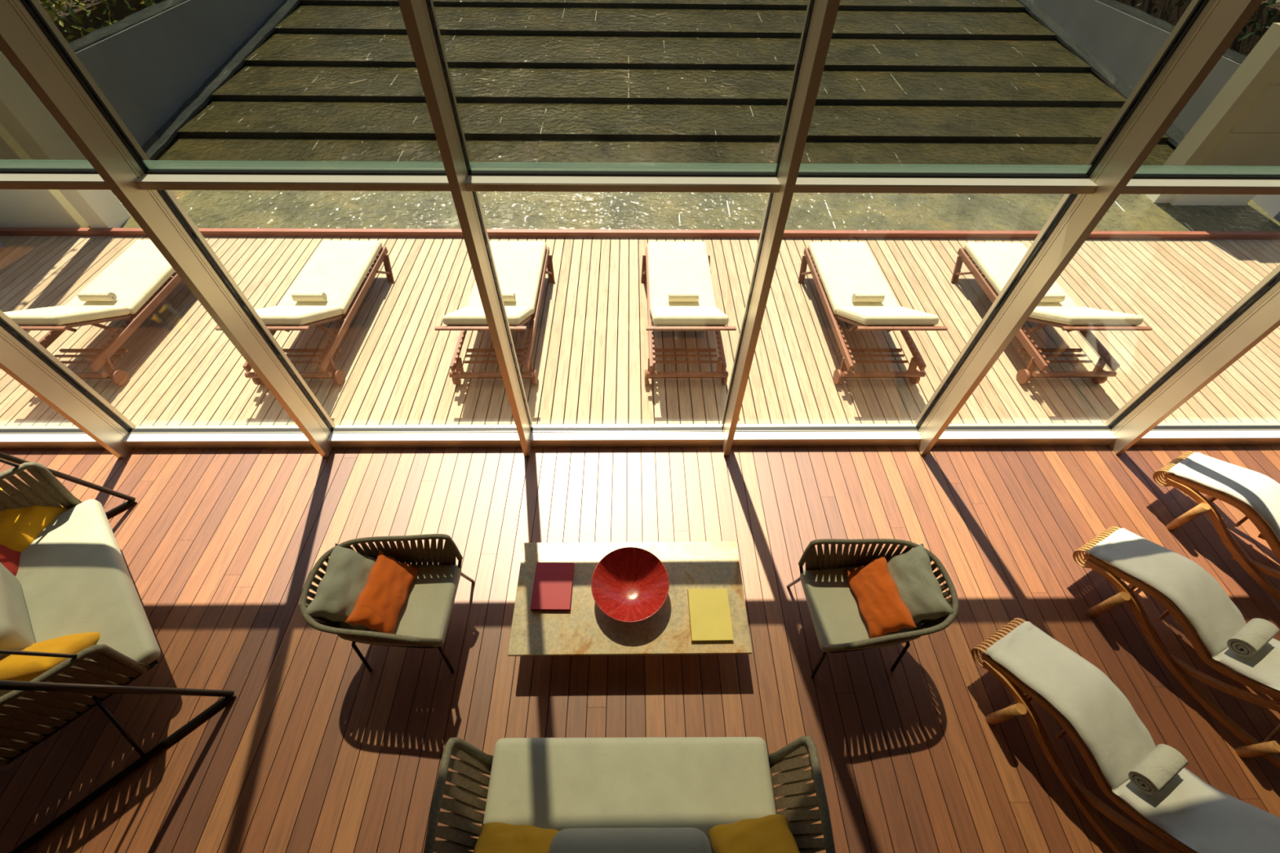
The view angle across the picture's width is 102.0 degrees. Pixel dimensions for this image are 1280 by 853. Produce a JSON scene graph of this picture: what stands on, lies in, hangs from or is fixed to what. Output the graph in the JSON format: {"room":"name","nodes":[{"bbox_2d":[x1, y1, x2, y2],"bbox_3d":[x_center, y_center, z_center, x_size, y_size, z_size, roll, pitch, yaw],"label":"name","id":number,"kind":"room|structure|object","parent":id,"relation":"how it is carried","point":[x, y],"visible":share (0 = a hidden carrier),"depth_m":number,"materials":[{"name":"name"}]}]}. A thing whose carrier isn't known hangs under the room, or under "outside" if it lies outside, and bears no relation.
{"room":"spa","nodes":[
{"label":"spa","id":0,"kind":"room"},
{"bbox_2d":[0,189,88,227],"bbox_3d":[-9.812,-3.730,5.889,4.670,3.400,0.350,0,51,-1],"label":"wall","id":1,"kind":"structure","parent":0,"point":[19,208],"depth_m":6.77,"materials":[{"name":"beige paint"}]},
{"bbox_2d":[0,227,1279,241],"bbox_3d":[-0.161,-2.538,7.059,24.000,0.275,0.080,0,51,-1],"label":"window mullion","id":2,"kind":"structure","parent":1,"relation":"attached to","point":[206,232],"depth_m":6.96,"materials":[{"name":"red wood"}]},
{"bbox_2d":[58,189,130,227],"bbox_3d":[-7.162,-3.710,5.907,0.230,3.400,0.420,0,51,-1],"label":"pier","id":3,"kind":"object","parent":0,"point":[100,208],"depth_m":6.79,"materials":[{"name":"beige paint"}]},
{"bbox_2d":[484,241,770,424],"bbox_3d":[-0.142,-1.234,6.079,24.000,0.140,3.500,0,51,-1],"label":"deck substructure","id":4,"kind":"object","parent":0,"point":[545,242],"depth_m":5.61,"materials":[{"name":"brown wood"}]},
{"bbox_2d":[0,444,1279,852],"bbox_3d":[-0.076,2.905,2.532,18.057,0.020,7.198,0,51,-1],"label":"floor","id":5,"kind":"structure","parent":0,"point":[313,750],"depth_m":3.60,"materials":[{"name":"brown wood"}]},
{"bbox_2d":[0,426,104,448],"bbox_3d":[-5.494,-1.388,2.869,1.748,4.790,0.182,0,51,-1],"label":"window frame","id":6,"kind":"structure","parent":5,"relation":"on","point":[11,437],"depth_m":4.63,"materials":[{"name":"metal"}]},
{"bbox_2d":[0,310,135,457],"bbox_3d":[-4.593,-1.349,2.849,0.062,4.790,0.290,0,51,-1],"label":"window mullion","id":7,"kind":"structure","parent":5,"relation":"on","point":[22,357],"depth_m":4.10,"materials":[{"name":"metal"}]},
{"bbox_2d":[0,452,234,852],"bbox_3d":[-3.873,0.865,2.769,2.226,2.119,1.340,38,60,26],"label":"sofa","id":8,"kind":"object","parent":5,"relation":"on","point":[74,577],"visible":0.86,"depth_m":3.28,"materials":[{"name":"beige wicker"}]},
{"bbox_2d":[0,544,21,576],"bbox_3d":[-4.307,0.949,3.472,0.200,0.266,0.404,-24,55,-19],"label":"cushion","id":9,"kind":"object","parent":8,"relation":"on","point":[9,558],"visible":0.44,"depth_m":3.50,"materials":[{"name":"red fabric"}]},
{"bbox_2d":[0,562,35,658],"bbox_3d":[-3.962,1.141,3.135,0.750,0.424,0.312,38,60,26],"label":"cushion","id":10,"kind":"object","parent":8,"relation":"on","point":[17,593],"depth_m":3.19,"materials":[{"name":"beige fabric"}]},
{"bbox_2d":[0,487,68,551],"bbox_3d":[-4.418,0.681,3.639,0.340,0.304,0.448,5,51,3],"label":"cushion","id":11,"kind":"object","parent":8,"relation":"on","point":[20,527],"visible":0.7,"depth_m":3.63,"materials":[{"name":"yellow fabric"}]},
{"bbox_2d":[0,631,100,681],"bbox_3d":[-3.542,1.373,3.056,0.448,0.319,0.318,-12,52,-10],"label":"cushion","id":12,"kind":"object","parent":8,"relation":"on","point":[12,667],"visible":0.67,"depth_m":2.94,"materials":[{"name":"yellow fabric"}]},
{"bbox_2d":[0,499,160,751],"bbox_3d":[-3.833,1.193,3.405,1.580,0.133,0.780,38,60,26],"label":"seat cushion","id":13,"kind":"object","parent":8,"relation":"on","point":[74,578],"depth_m":3.41,"materials":[{"name":"beige fabric"}]},
{"bbox_2d":[0,49,315,448],"bbox_3d":[-3.694,-1.393,2.897,1.748,4.790,0.182,0,51,-1],"label":"window","id":14,"kind":"structure","parent":5,"relation":"on","point":[37,153],"depth_m":2.85,"materials":[{"name":"metal"}]},
{"bbox_2d":[0,0,335,457],"bbox_3d":[-2.793,-1.353,2.877,0.062,4.790,0.290,0,51,-1],"label":"window mullion","id":15,"kind":"structure","parent":5,"relation":"on","point":[24,42],"depth_m":2.98,"materials":[{"name":"wood"}]},
{"bbox_2d":[24,0,521,448],"bbox_3d":[-1.894,-1.398,2.925,1.748,4.790,0.182,0,51,-1],"label":"window","id":16,"kind":"structure","parent":5,"relation":"on","point":[206,95],"depth_m":2.62,"materials":[{"name":"glass"}]},
{"bbox_2d":[299,533,474,673],"bbox_3d":[-1.617,1.177,3.430,0.829,0.755,0.686,1,51,0],"label":"armchair","id":17,"kind":"object","parent":5,"relation":"on","point":[424,618],"visible":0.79,"depth_m":3.35,"materials":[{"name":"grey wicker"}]},
{"bbox_2d":[304,542,377,631],"bbox_3d":[-1.816,1.017,3.271,0.301,0.335,0.474,2,51,1],"label":"cushion","id":18,"kind":"object","parent":17,"relation":"on","point":[347,573],"visible":0.75,"depth_m":3.17,"materials":[{"name":"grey fabric"}]},
{"bbox_2d":[344,549,418,634],"bbox_3d":[-1.623,1.059,3.300,0.236,0.239,0.490,5,51,3],"label":"cushion","id":19,"kind":"object","parent":17,"relation":"on","point":[378,606],"visible":0.98,"depth_m":3.24,"materials":[{"name":"orange fabric"}]},
{"bbox_2d":[337,564,461,646],"bbox_3d":[-1.575,1.162,3.412,0.680,0.111,0.530,1,51,0],"label":"seat cushion","id":20,"kind":"object","parent":17,"relation":"on","point":[426,611],"depth_m":3.35,"materials":[{"name":"beige fabric"}]},
{"bbox_2d":[398,0,532,456],"bbox_3d":[-0.994,-1.358,2.905,0.062,4.790,0.290,0,51,-1],"label":"window mullion","id":21,"kind":"structure","parent":5,"relation":"on","point":[416,14],"depth_m":2.88,"materials":[{"name":"wood"}]},
{"bbox_2d":[427,0,812,447],"bbox_3d":[-0.094,-1.403,2.953,1.748,4.790,0.182,0,51,-1],"label":"window","id":22,"kind":"structure","parent":5,"relation":"on","point":[548,95],"depth_m":2.65,"materials":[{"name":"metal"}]},
{"bbox_2d":[423,736,835,852],"bbox_3d":[-0.048,2.110,2.645,1.914,0.816,0.917,0,51,-1],"label":"loveseat","id":23,"kind":"object","parent":5,"relation":"on","point":[623,794],"visible":0.91,"depth_m":2.74,"materials":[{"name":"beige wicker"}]},
{"bbox_2d":[473,822,559,852],"bbox_3d":[-0.610,2.056,2.432,0.422,0.328,0.307,5,51,3],"label":"cushion","id":24,"kind":"object","parent":23,"relation":"on","point":[494,837],"visible":0.93,"depth_m":2.50,"materials":[{"name":"yellow fabric"}]},
{"bbox_2d":[548,827,711,852],"bbox_3d":[-0.046,2.076,2.420,0.750,0.424,0.312,0,51,-1],"label":"cushion","id":25,"kind":"object","parent":23,"relation":"on","point":[568,840],"depth_m":2.35,"materials":[{"name":"grey fabric"}]},
{"bbox_2d":[706,814,799,852],"bbox_3d":[0.568,2.045,2.456,0.424,0.328,0.308,-7,51,-6],"label":"cushion","id":26,"kind":"object","parent":23,"relation":"on","point":[771,833],"visible":1,"depth_m":2.50,"materials":[{"name":"yellow fabric"}]},
{"bbox_2d":[507,541,752,656],"bbox_3d":[-0.069,1.249,3.698,1.580,0.277,0.790,0,51,-1],"label":"coffee table","id":27,"kind":"object","parent":5,"relation":"on","point":[584,629],"visible":0.74,"depth_m":3.51,"materials":[{"name":"stone"}]},
{"bbox_2d":[530,562,574,610],"bbox_3d":[-0.605,1.111,3.606,0.265,0.030,0.335,1,51,0],"label":"book","id":28,"kind":"object","parent":27,"relation":"on","point":[553,581],"visible":1,"depth_m":3.59,"materials":[{"name":"red paper"}]},
{"bbox_2d":[591,546,669,622],"bbox_3d":[-0.067,1.099,3.539,0.524,0.158,0.524,18,53,13],"label":"bowl","id":29,"kind":"object","parent":27,"relation":"on","point":[629,584],"visible":1,"depth_m":3.56,"materials":[{"name":"red ceramic"}]},
{"bbox_2d":[687,588,733,641],"bbox_3d":[0.470,1.267,3.494,0.275,0.026,0.345,0,51,-1],"label":"book","id":30,"kind":"object","parent":27,"relation":"on","point":[709,615],"visible":1,"depth_m":3.48,"materials":[{"name":"yellow paper"}]},
{"bbox_2d":[720,0,839,456],"bbox_3d":[0.806,-1.363,2.932,0.062,4.790,0.290,0,51,-1],"label":"window mullion","id":31,"kind":"structure","parent":5,"relation":"on","point":[823,13],"depth_m":2.90,"materials":[{"name":"wood"}]},
{"bbox_2d":[786,538,959,678],"bbox_3d":[1.503,1.199,3.453,0.830,0.755,0.686,-3,51,-3],"label":"armchair","id":32,"kind":"object","parent":5,"relation":"on","point":[840,626],"visible":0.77,"depth_m":3.36,"materials":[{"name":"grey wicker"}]},
{"bbox_2d":[800,566,921,652],"bbox_3d":[1.461,1.186,3.432,0.680,0.111,0.530,-3,51,-3],"label":"seat cushion","id":33,"kind":"object","parent":32,"relation":"on","point":[837,617],"depth_m":3.36,"materials":[{"name":"beige fabric"}]},
{"bbox_2d":[844,554,916,638],"bbox_3d":[1.523,1.092,3.317,0.241,0.239,0.483,-6,51,-6],"label":"cushion","id":34,"kind":"object","parent":32,"relation":"on","point":[882,606],"visible":0.98,"depth_m":3.25,"materials":[{"name":"orange fabric"}]},
{"bbox_2d":[886,543,953,633],"bbox_3d":[1.706,1.031,3.303,0.296,0.335,0.463,-2,51,-2],"label":"cushion","id":35,"kind":"object","parent":32,"relation":"on","point":[918,588],"visible":0.57,"depth_m":3.20,"materials":[{"name":"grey fabric"}]},
{"bbox_2d":[731,0,1204,446],"bbox_3d":[1.706,-1.407,2.980,1.748,4.790,0.182,0,51,-1],"label":"window","id":36,"kind":"structure","parent":5,"relation":"on","point":[914,96],"depth_m":2.66,"materials":[{"name":"glass"}]},
{"bbox_2d":[914,0,1263,455],"bbox_3d":[2.606,-1.368,2.960,0.062,4.790,0.290,0,51,-1],"label":"window mullion","id":37,"kind":"structure","parent":5,"relation":"on","point":[1216,24],"depth_m":2.98,"materials":[{"name":"wood"}]},
{"bbox_2d":[933,0,1279,445],"bbox_3d":[3.505,-1.412,3.008,1.748,4.790,0.182,0,51,-1],"label":"window","id":38,"kind":"structure","parent":5,"relation":"on","point":[1225,140],"depth_m":2.87,"materials":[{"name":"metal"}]},
{"bbox_2d":[971,617,1279,852],"bbox_3d":[2.733,1.782,2.840,0.632,0.985,1.587,-22,54,-18],"label":"chaise","id":39,"kind":"object","parent":5,"relation":"on","point":[1189,814],"visible":0.89,"depth_m":2.92,"materials":[{"name":"fabric"}]},
{"bbox_2d":[1128,743,1188,795],"bbox_3d":[2.792,1.849,2.797,0.270,0.129,0.118,-22,54,-18],"label":"rolled towel","id":40,"kind":"object","parent":39,"relation":"on","point":[1163,762],"visible":1,"depth_m":2.76,"materials":[{"name":"white fabric"}]},
{"bbox_2d":[1072,526,1279,768],"bbox_3d":[3.775,1.253,3.287,0.632,0.985,1.587,-22,54,-18],"label":"chaise","id":41,"kind":"object","parent":5,"relation":"on","point":[1200,598],"visible":0.96,"depth_m":3.40,"materials":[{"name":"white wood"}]},
{"bbox_2d":[1226,617,1279,657],"bbox_3d":[3.834,1.320,3.245,0.270,0.129,0.118,-22,54,-18],"label":"rolled towel","id":42,"kind":"object","parent":41,"relation":"on","point":[1257,633],"visible":1,"depth_m":3.21,"materials":[{"name":"beige fabric"}]},
{"bbox_2d":[1104,264,1279,454],"bbox_3d":[4.406,-1.373,2.988,0.062,4.790,0.290,0,51,-1],"label":"window mullion","id":43,"kind":"structure","parent":5,"relation":"on","point":[1256,314],"depth_m":4.03,"materials":[{"name":"metal"}]},
{"bbox_2d":[1133,422,1279,444],"bbox_3d":[5.305,-1.417,3.036,1.748,4.790,0.182,0,51,-1],"label":"window frame","id":44,"kind":"structure","parent":5,"relation":"on","point":[1164,433],"depth_m":4.80,"materials":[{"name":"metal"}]},
{"bbox_2d":[1152,451,1279,602],"bbox_3d":[4.827,0.709,3.747,0.632,0.985,1.587,-22,54,-18],"label":"chaise","id":45,"kind":"object","parent":5,"relation":"on","point":[1260,494],"visible":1,"depth_m":3.99,"materials":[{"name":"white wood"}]},
{"bbox_2d":[0,235,1279,426],"bbox_3d":[-0.190,-1.245,5.938,24.090,0.030,3.338,0,51,-1],"label":"pool deck","id":46,"kind":"object","parent":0,"point":[181,371],"visible":0.51,"depth_m":5.64,"materials":[{"name":"brown wood"}]},
{"bbox_2d":[0,240,4,249],"bbox_3d":[-8.711,-1.891,5.791,1.258,0.842,1.950,0,51,-1],"label":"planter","id":47,"kind":"object","parent":46,"relation":"on","point":[2,245],"visible":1,"depth_m":6.66,"materials":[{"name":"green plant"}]},
{"bbox_2d":[3,240,182,385],"bbox_3d":[-5.554,-1.397,5.464,0.849,0.803,2.078,0,51,-1],"label":"sun lounger","id":48,"kind":"object","parent":46,"relation":"on","point":[141,270],"visible":0.77,"depth_m":5.30,"materials":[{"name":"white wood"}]},
{"bbox_2d":[3,305,129,324],"bbox_3d":[-5.545,-1.068,4.952,0.690,0.429,0.650,0,51,-1],"label":"cushion","id":49,"kind":"object","parent":48,"relation":"on","point":[62,314],"depth_m":4.84,"materials":[{"name":"beige fabric"}]},
{"bbox_2d":[76,292,116,301],"bbox_3d":[-5.551,-1.329,5.299,0.310,0.092,0.085,0,51,-1],"label":"rolled towel","id":50,"kind":"object","parent":48,"relation":"on","point":[83,296],"visible":1,"depth_m":5.27,"materials":[{"name":"beige fabric"}]},
{"bbox_2d":[66,240,175,314],"bbox_3d":[-5.558,-1.675,5.714,0.700,0.096,1.310,0,51,-1],"label":"seat cushion","id":51,"kind":"object","parent":48,"relation":"on","point":[141,270],"depth_m":5.60,"materials":[{"name":"beige fabric"}]},
{"bbox_2d":[214,240,394,385],"bbox_3d":[-3.404,-1.403,5.497,0.849,0.803,2.078,0,51,-1],"label":"sun lounger","id":52,"kind":"object","parent":46,"relation":"on","point":[338,269],"visible":0.88,"depth_m":5.48,"materials":[{"name":"beige fabric"}]},
{"bbox_2d":[254,306,342,324],"bbox_3d":[-3.395,-1.074,4.985,0.690,0.429,0.650,0,51,-1],"label":"cushion","id":53,"kind":"object","parent":52,"relation":"on","point":[273,315],"depth_m":4.85,"materials":[{"name":"beige fabric"}]},
{"bbox_2d":[291,292,327,301],"bbox_3d":[-3.401,-1.335,5.332,0.310,0.092,0.085,0,51,-1],"label":"rolled towel","id":54,"kind":"object","parent":52,"relation":"on","point":[296,296],"visible":1,"depth_m":5.30,"materials":[{"name":"beige fabric"}]},
{"bbox_2d":[277,240,382,314],"bbox_3d":[-3.409,-1.681,5.747,0.700,0.096,1.310,0,51,-1],"label":"seat cushion","id":55,"kind":"object","parent":52,"relation":"on","point":[338,269],"depth_m":5.71,"materials":[{"name":"beige fabric"}]},
{"bbox_2d":[434,240,555,384],"bbox_3d":[-1.454,-1.408,5.527,0.849,0.803,2.078,0,51,-1],"label":"sun lounger","id":56,"kind":"object","parent":46,"relation":"on","point":[518,264],"visible":0.84,"depth_m":5.40,"materials":[{"name":"beige fabric"}]},
{"bbox_2d":[442,306,533,324],"bbox_3d":[-1.445,-1.079,5.015,0.690,0.429,0.650,0,51,-1],"label":"cushion","id":57,"kind":"object","parent":56,"relation":"on","point":[468,315],"depth_m":4.70,"materials":[{"name":"beige fabric"}]},
{"bbox_2d":[466,240,546,314],"bbox_3d":[-1.459,-1.687,5.778,0.700,0.096,1.310,0,51,-1],"label":"seat cushion","id":58,"kind":"object","parent":56,"relation":"on","point":[518,264],"depth_m":5.76,"materials":[{"name":"beige fabric"}]},
{"bbox_2d":[502,293,515,302],"bbox_3d":[-1.451,-1.340,5.362,0.310,0.092,0.085,0,51,-1],"label":"rolled towel","id":59,"kind":"object","parent":56,"relation":"on","point":[511,297],"visible":0.45,"depth_m":5.33,"materials":[{"name":"beige fabric"}]},
{"bbox_2d":[640,241,736,384],"bbox_3d":[0.451,-1.414,5.556,0.849,0.803,2.078,0,51,-1],"label":"sun lounger","id":60,"kind":"object","parent":46,"relation":"on","point":[668,267],"visible":0.99,"depth_m":5.43,"materials":[{"name":"beige fabric"}]},
{"bbox_2d":[647,241,716,312],"bbox_3d":[0.446,-1.692,5.807,0.700,0.096,1.310,0,51,-1],"label":"seat cushion","id":61,"kind":"object","parent":60,"relation":"on","point":[673,267],"depth_m":5.76,"materials":[{"name":"beige fabric"}]},
{"bbox_2d":[668,293,698,302],"bbox_3d":[0.453,-1.345,5.392,0.310,0.092,0.085,0,51,-1],"label":"rolled towel","id":62,"kind":"object","parent":60,"relation":"on","point":[673,297],"visible":1,"depth_m":5.36,"materials":[{"name":"beige fabric"}]},
{"bbox_2d":[650,306,728,324],"bbox_3d":[0.459,-1.085,5.045,0.690,0.429,0.650,0,51,-1],"label":"cushion","id":63,"kind":"object","parent":60,"relation":"on","point":[660,315],"depth_m":4.72,"materials":[{"name":"beige fabric"}]},
{"bbox_2d":[798,241,947,384],"bbox_3d":[2.385,-1.419,5.586,0.849,0.803,2.078,0,51,-1],"label":"sun lounger","id":64,"kind":"object","parent":46,"relation":"on","point":[844,268],"visible":1,"depth_m":5.44,"materials":[{"name":"beige fabric"}]},
{"bbox_2d":[808,241,899,315],"bbox_3d":[2.381,-1.697,5.837,0.700,0.096,1.310,0,51,-1],"label":"seat cushion","id":65,"kind":"object","parent":64,"relation":"on","point":[844,268],"depth_m":5.80,"materials":[{"name":"beige fabric"}]},
{"bbox_2d":[851,293,884,302],"bbox_3d":[2.388,-1.350,5.421,0.310,0.092,0.085,0,51,-1],"label":"rolled towel","id":66,"kind":"object","parent":64,"relation":"on","point":[856,297],"visible":1,"depth_m":5.39,"materials":[{"name":"beige fabric"}]},
{"bbox_2d":[836,306,938,324],"bbox_3d":[2.394,-1.090,5.075,0.690,0.429,0.650,0,51,-1],"label":"cushion","id":67,"kind":"object","parent":64,"relation":"on","point":[854,315],"depth_m":4.81,"materials":[{"name":"beige fabric"}]},
{"bbox_2d":[951,242,1152,383],"bbox_3d":[4.285,-1.424,5.615,0.849,0.803,2.078,0,51,-1],"label":"sun lounger","id":68,"kind":"object","parent":46,"relation":"on","point":[997,262],"visible":0.8,"depth_m":5.28,"materials":[{"name":"beige fabric"}]},
{"bbox_2d":[964,242,1077,306],"bbox_3d":[4.280,-1.702,5.866,0.700,0.096,1.310,0,51,-1],"label":"seat cushion","id":69,"kind":"object","parent":68,"relation":"on","point":[996,262],"depth_m":5.97,"materials":[{"name":"beige fabric"}]},
{"bbox_2d":[1040,293,1066,302],"bbox_3d":[4.288,-1.355,5.451,0.310,0.092,0.085,0,51,-1],"label":"rolled towel","id":70,"kind":"object","parent":68,"relation":"on","point":[1048,297],"visible":0.63,"depth_m":5.42,"materials":[{"name":"beige fabric"}]},
{"bbox_2d":[1028,306,1143,325],"bbox_3d":[4.294,-1.095,5.104,0.690,0.429,0.650,0,51,-1],"label":"cushion","id":71,"kind":"object","parent":68,"relation":"on","point":[1043,315],"depth_m":4.85,"materials":[{"name":"beige fabric"}]},
{"bbox_2d":[483,446,1009,810],"bbox_3d":[-0.077,2.905,2.611,18.000,0.099,7.300,0,51,-1],"label":"subfloor","id":72,"kind":"structure","parent":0,"point":[599,446],"depth_m":3.61,"materials":[{"name":"brown wood"}]},
{"bbox_2d":[1145,194,1176,203],"bbox_3d":[7.716,-3.971,7.074,0.240,2.430,0.290,0,51,-1],"label":"wall","id":73,"kind":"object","parent":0,"point":[1166,198],"depth_m":7.62,"materials":[{"name":"beige paint"}]},
{"bbox_2d":[1169,194,1255,205],"bbox_3d":[8.386,-3.950,7.066,1.100,2.430,0.350,0,51,-1],"label":"pier","id":74,"kind":"object","parent":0,"point":[1179,199],"visible":0.06,"depth_m":7.57,"materials":[{"name":"beige paint"}]},
{"label":"outside","id":75,"kind":"structure","parent":0,"visible":0},
{"bbox_2d":[1251,194,1279,222],"bbox_3d":[9.195,-10.973,13.381,0.350,1.580,19.800,0,51,-1],"label":"wall","id":76,"kind":"structure","parent":75,"point":[1270,204],"depth_m":7.50,"materials":[{"name":"white paint"}]},
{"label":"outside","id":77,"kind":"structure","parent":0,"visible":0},
{"bbox_2d":[87,190,1279,231],"bbox_3d":[0.672,-3.516,8.003,16.900,0.673,2.610,0,51,-1],"label":"pool","id":78,"kind":"object","parent":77,"point":[215,209],"depth_m":7.40,"materials":[{"name":"green water"}]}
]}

